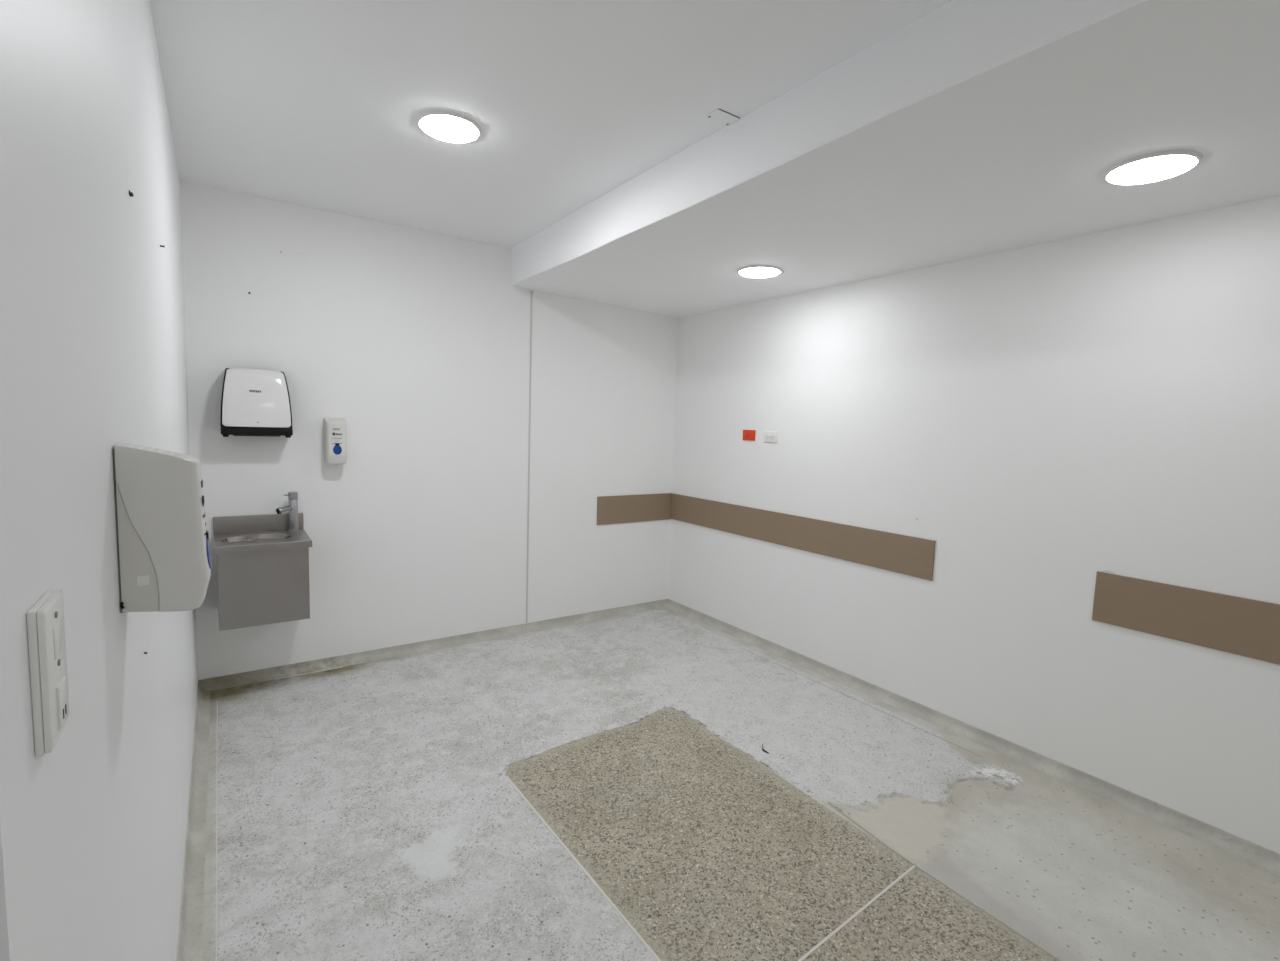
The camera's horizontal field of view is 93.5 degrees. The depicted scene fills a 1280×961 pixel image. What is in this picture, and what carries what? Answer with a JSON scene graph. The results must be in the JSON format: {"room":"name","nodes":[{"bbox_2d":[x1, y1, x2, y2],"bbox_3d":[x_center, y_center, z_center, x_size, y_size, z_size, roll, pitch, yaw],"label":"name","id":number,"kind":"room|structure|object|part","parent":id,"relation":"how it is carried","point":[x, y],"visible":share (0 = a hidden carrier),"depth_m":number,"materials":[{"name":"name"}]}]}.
{"room":"empty hospital room","nodes":[
{"label":"empty hospital room","id":0,"kind":"room"},
{"bbox_2d":[0,0,197,960],"bbox_3d":[-0.555,0.107,0.482,0.120,2.500,6.000,-2,6,-35],"label":"wall","id":1,"kind":"structure","parent":0,"point":[93,828],"depth_m":0.67,"materials":[{"name":"paint"}]},
{"bbox_2d":[26,590,69,756],"bbox_3d":[-0.478,0.153,0.489,0.013,0.115,0.071,-2,6,-35],"label":"light switch","id":2,"kind":"object","parent":1,"relation":"attached to","point":[45,619],"visible":1,"depth_m":0.47,"materials":[{"name":"plastic"}]},
{"bbox_2d":[56,676,67,729],"bbox_3d":[-0.475,0.182,0.495,0.003,0.036,0.026,-2,6,-35],"label":"socket","id":3,"kind":"object","parent":2,"relation":"attached to","point":[61,687],"depth_m":0.49,"materials":[{"name":"plastic"}]},
{"bbox_2d":[112,442,211,612],"bbox_3d":[-0.719,0.072,0.915,0.108,0.255,0.104,-2,6,-35],"label":"paper towel dispenser","id":4,"kind":"object","parent":1,"relation":"attached to","point":[164,552],"visible":1,"depth_m":0.87,"materials":[{"name":"beige plastic"}]},
{"bbox_3d":[-0.761,0.069,0.887,0.006,0.234,0.088,-2,6,-35],"label":"plate","id":5,"kind":"part","parent":4,"relation":"part of","materials":[{"name":"white plastic"}]},
{"bbox_2d":[176,680,209,960],"bbox_3d":[-1.332,1.191,1.799,0.050,0.050,3.166,-2,6,-35],"label":"baseboard","id":6,"kind":"structure","parent":1,"relation":"attached to","point":[190,935],"depth_m":1.95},
{"bbox_2d":[180,181,677,679],"bbox_3d":[-1.015,-0.219,3.860,3.236,2.700,0.100,-2,6,-35],"label":"wall","id":7,"kind":"structure","parent":0,"point":[419,340],"depth_m":3.58,"materials":[{"name":"paint"}]},
{"bbox_2d":[220,368,292,437],"bbox_3d":[-1.933,-0.390,3.036,0.303,0.341,0.166,-2,6,-35],"label":"paper towel dispenser","id":8,"kind":"object","parent":7,"relation":"attached to","point":[254,402],"visible":1,"depth_m":2.98,"materials":[{"name":"white plastic"}]},
{"bbox_2d":[213,512,303,534],"bbox_3d":[-1.992,0.228,3.158,0.400,0.097,0.016,-2,6,-35],"label":"backsplash","id":9,"kind":"structure","parent":7,"relation":"attached to","point":[264,522],"depth_m":3.13,"materials":[{"name":"metal"}]},
{"bbox_2d":[213,512,311,630],"bbox_3d":[-1.895,0.439,3.028,0.400,0.487,0.378,-2,6,-35],"label":"sink","id":10,"kind":"object","parent":7,"relation":"attached to","point":[263,566],"visible":1,"depth_m":2.92,"materials":[{"name":"metal"}]},
{"bbox_2d":[222,534,290,542],"bbox_3d":[-1.901,0.344,2.993,0.290,0.114,0.224,-2,6,-35],"label":"basin","id":11,"kind":"object","parent":10,"relation":"in","point":[242,538],"depth_m":3.05,"materials":[{"name":"metal"}]},
{"bbox_2d":[213,529,311,554],"bbox_3d":[-1.890,0.300,3.014,0.400,0.034,0.375,-2,6,-35],"label":"countertop","id":12,"kind":"structure","parent":10,"relation":"on","point":[298,539],"depth_m":2.91,"materials":[{"name":"metal"}]},
{"bbox_2d":[276,492,298,531],"bbox_3d":[-1.845,0.167,3.149,0.048,0.208,0.128,3,5,16],"label":"sink faucet","id":13,"kind":"object","parent":12,"relation":"on","point":[292,506],"visible":1,"depth_m":3.17,"materials":[{"name":"metal"}]},
{"bbox_3d":[-1.846,0.150,3.131,0.031,0.035,0.090,3,5,13],"label":"spout","id":14,"kind":"part","parent":13,"relation":"part of","materials":[{"name":"metal"}]},
{"bbox_3d":[-1.800,0.512,2.895,0.360,0.359,0.002,-2,6,-35],"label":"panel","id":15,"kind":"part","parent":10,"relation":"part of","materials":[{"name":"metal"}]},
{"bbox_2d":[275,667,341,679],"bbox_3d":[-1.819,1.060,3.317,0.330,0.002,0.006,-2,6,-34],"label":"trim","id":16,"kind":"structure","parent":7,"relation":"attached to","point":[338,667],"depth_m":3.32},
{"bbox_2d":[324,417,346,464],"bbox_3d":[-1.658,-0.213,3.284,0.100,0.255,0.108,-2,6,-35],"label":"soap dispenser","id":17,"kind":"object","parent":7,"relation":"attached to","point":[335,431],"visible":1,"depth_m":3.25,"materials":[{"name":"beige plastic"}]},
{"bbox_2d":[199,599,667,690],"bbox_3d":[-1.004,1.007,3.917,3.016,0.050,0.050,-2,6,-35],"label":"baseboard","id":18,"kind":"structure","parent":7,"relation":"attached to","point":[233,680],"depth_m":3.65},
{"bbox_2d":[526,290,532,627],"bbox_3d":[-0.735,-0.114,4.000,0.017,2.242,0.012,-2,6,-35],"label":"trim","id":19,"kind":"structure","parent":7,"relation":"attached to","point":[531,291],"depth_m":4.00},
{"bbox_2d":[597,493,670,524],"bbox_3d":[-0.034,0.210,4.527,0.666,0.206,0.010,-2,6,-35],"label":"guard","id":20,"kind":"object","parent":7,"relation":"attached to","point":[643,507],"visible":1,"depth_m":4.51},
{"bbox_2d":[149,0,952,247],"bbox_3d":[0.766,-1.228,1.252,3.236,0.100,6.200,-2,6,-35],"label":"ceiling","id":21,"kind":"structure","parent":0,"point":[318,104],"depth_m":1.97,"materials":[{"name":"paint"}]},
{"bbox_2d":[416,110,481,142],"bbox_3d":[-0.708,-1.307,2.241,0.232,0.018,0.232,-2,6,-35],"label":"recessed light","id":22,"kind":"object","parent":21,"relation":"in","point":[448,126],"visible":1,"depth_m":2.21,"materials":[{"name":"white plastic"}]},
{"bbox_2d":[706,109,739,125],"bbox_3d":[0.291,-1.269,2.107,0.104,0.005,0.066,-2,6,-35],"label":"junction cover","id":23,"kind":"object","parent":21,"relation":"attached to","point":[719,115],"visible":1,"depth_m":2.10,"materials":[{"name":"paint"}]},
{"bbox_2d":[202,607,1279,960],"bbox_3d":[0.678,1.360,1.487,3.246,0.100,6.200,-2,6,-35],"label":"floor","id":24,"kind":"structure","parent":0,"point":[368,811],"depth_m":2.13,"materials":[{"name":"concrete"}]},
{"bbox_2d":[505,776,660,960],"bbox_3d":[0.763,1.393,0.610,0.012,0.001,4.465,-2,6,-36],"label":"trim","id":25,"kind":"structure","parent":24,"relation":"on","point":[507,777],"depth_m":1.89,"materials":[{"name":"grey metal"}]},
{"bbox_2d":[797,865,915,960],"bbox_3d":[0.544,1.284,1.707,0.917,0.001,0.008,-2,7,-38],"label":"trim","id":26,"kind":"structure","parent":24,"relation":"on","point":[825,939],"depth_m":1.77,"materials":[{"name":"grey metal"}]},
{"bbox_2d":[828,803,1060,960],"bbox_3d":[1.735,1.407,0.795,0.033,0.001,3.656,-2,6,-34],"label":"trim","id":27,"kind":"structure","parent":24,"relation":"on","point":[1030,941],"depth_m":1.88,"materials":[{"name":"grey metal"}]},
{"bbox_2d":[511,0,1279,317],"bbox_3d":[1.412,-1.070,1.722,1.446,0.260,6.000,-2,6,-35],"label":"ceiling","id":28,"kind":"structure","parent":0,"point":[973,128],"depth_m":1.85,"materials":[{"name":"paint"}]},
{"bbox_2d":[737,265,783,277],"bbox_3d":[0.624,-1.087,3.148,0.232,0.018,0.232,-2,6,-35],"label":"recessed light","id":29,"kind":"object","parent":28,"relation":"in","point":[752,271],"visible":1,"depth_m":3.10,"materials":[{"name":"white plastic"}]},
{"bbox_2d":[1102,150,1202,184],"bbox_3d":[1.537,-0.935,1.815,0.232,0.018,0.232,-2,6,-35],"label":"recessed light","id":30,"kind":"object","parent":28,"relation":"in","point":[1161,165],"visible":1,"depth_m":1.78,"materials":[{"name":"white plastic"}]},
{"bbox_2d":[668,195,1279,853],"bbox_3d":[2.011,0.025,2.266,0.100,2.700,6.000,-2,6,-35],"label":"wall","id":31,"kind":"structure","parent":0,"point":[1051,416],"depth_m":2.62,"materials":[{"name":"paint"}]},
{"bbox_2d":[743,430,755,440],"bbox_3d":[0.724,-0.301,4.006,0.010,0.070,0.114,-2,6,-35],"label":"wall outlet","id":32,"kind":"object","parent":31,"relation":"attached to","point":[747,434],"visible":1,"depth_m":4.00,"materials":[{"name":"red plastic"}]},
{"bbox_2d":[764,431,777,442],"bbox_3d":[0.835,-0.278,3.847,0.010,0.070,0.114,-2,6,-35],"label":"wall outlet","id":33,"kind":"object","parent":31,"relation":"attached to","point":[769,436],"visible":1,"depth_m":3.84,"materials":[{"name":"plastic"}]},
{"bbox_2d":[670,493,935,580],"bbox_3d":[0.848,0.299,3.855,0.010,0.201,2.130,-2,6,-35],"label":"guard","id":34,"kind":"object","parent":31,"relation":"attached to","point":[903,554],"visible":1,"depth_m":3.56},
{"bbox_2d":[667,599,1279,875],"bbox_3d":[1.910,1.246,2.335,0.050,0.050,6.000,-2,6,-35],"label":"baseboard","id":35,"kind":"structure","parent":31,"relation":"attached to","point":[1267,859],"depth_m":2.62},
{"bbox_2d":[1092,571,1279,664],"bbox_3d":[2.195,0.524,1.928,0.010,0.200,1.247,-2,6,-35],"label":"guard","id":36,"kind":"object","parent":31,"relation":"attached to","point":[1241,626],"visible":1,"depth_m":2.19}
]}

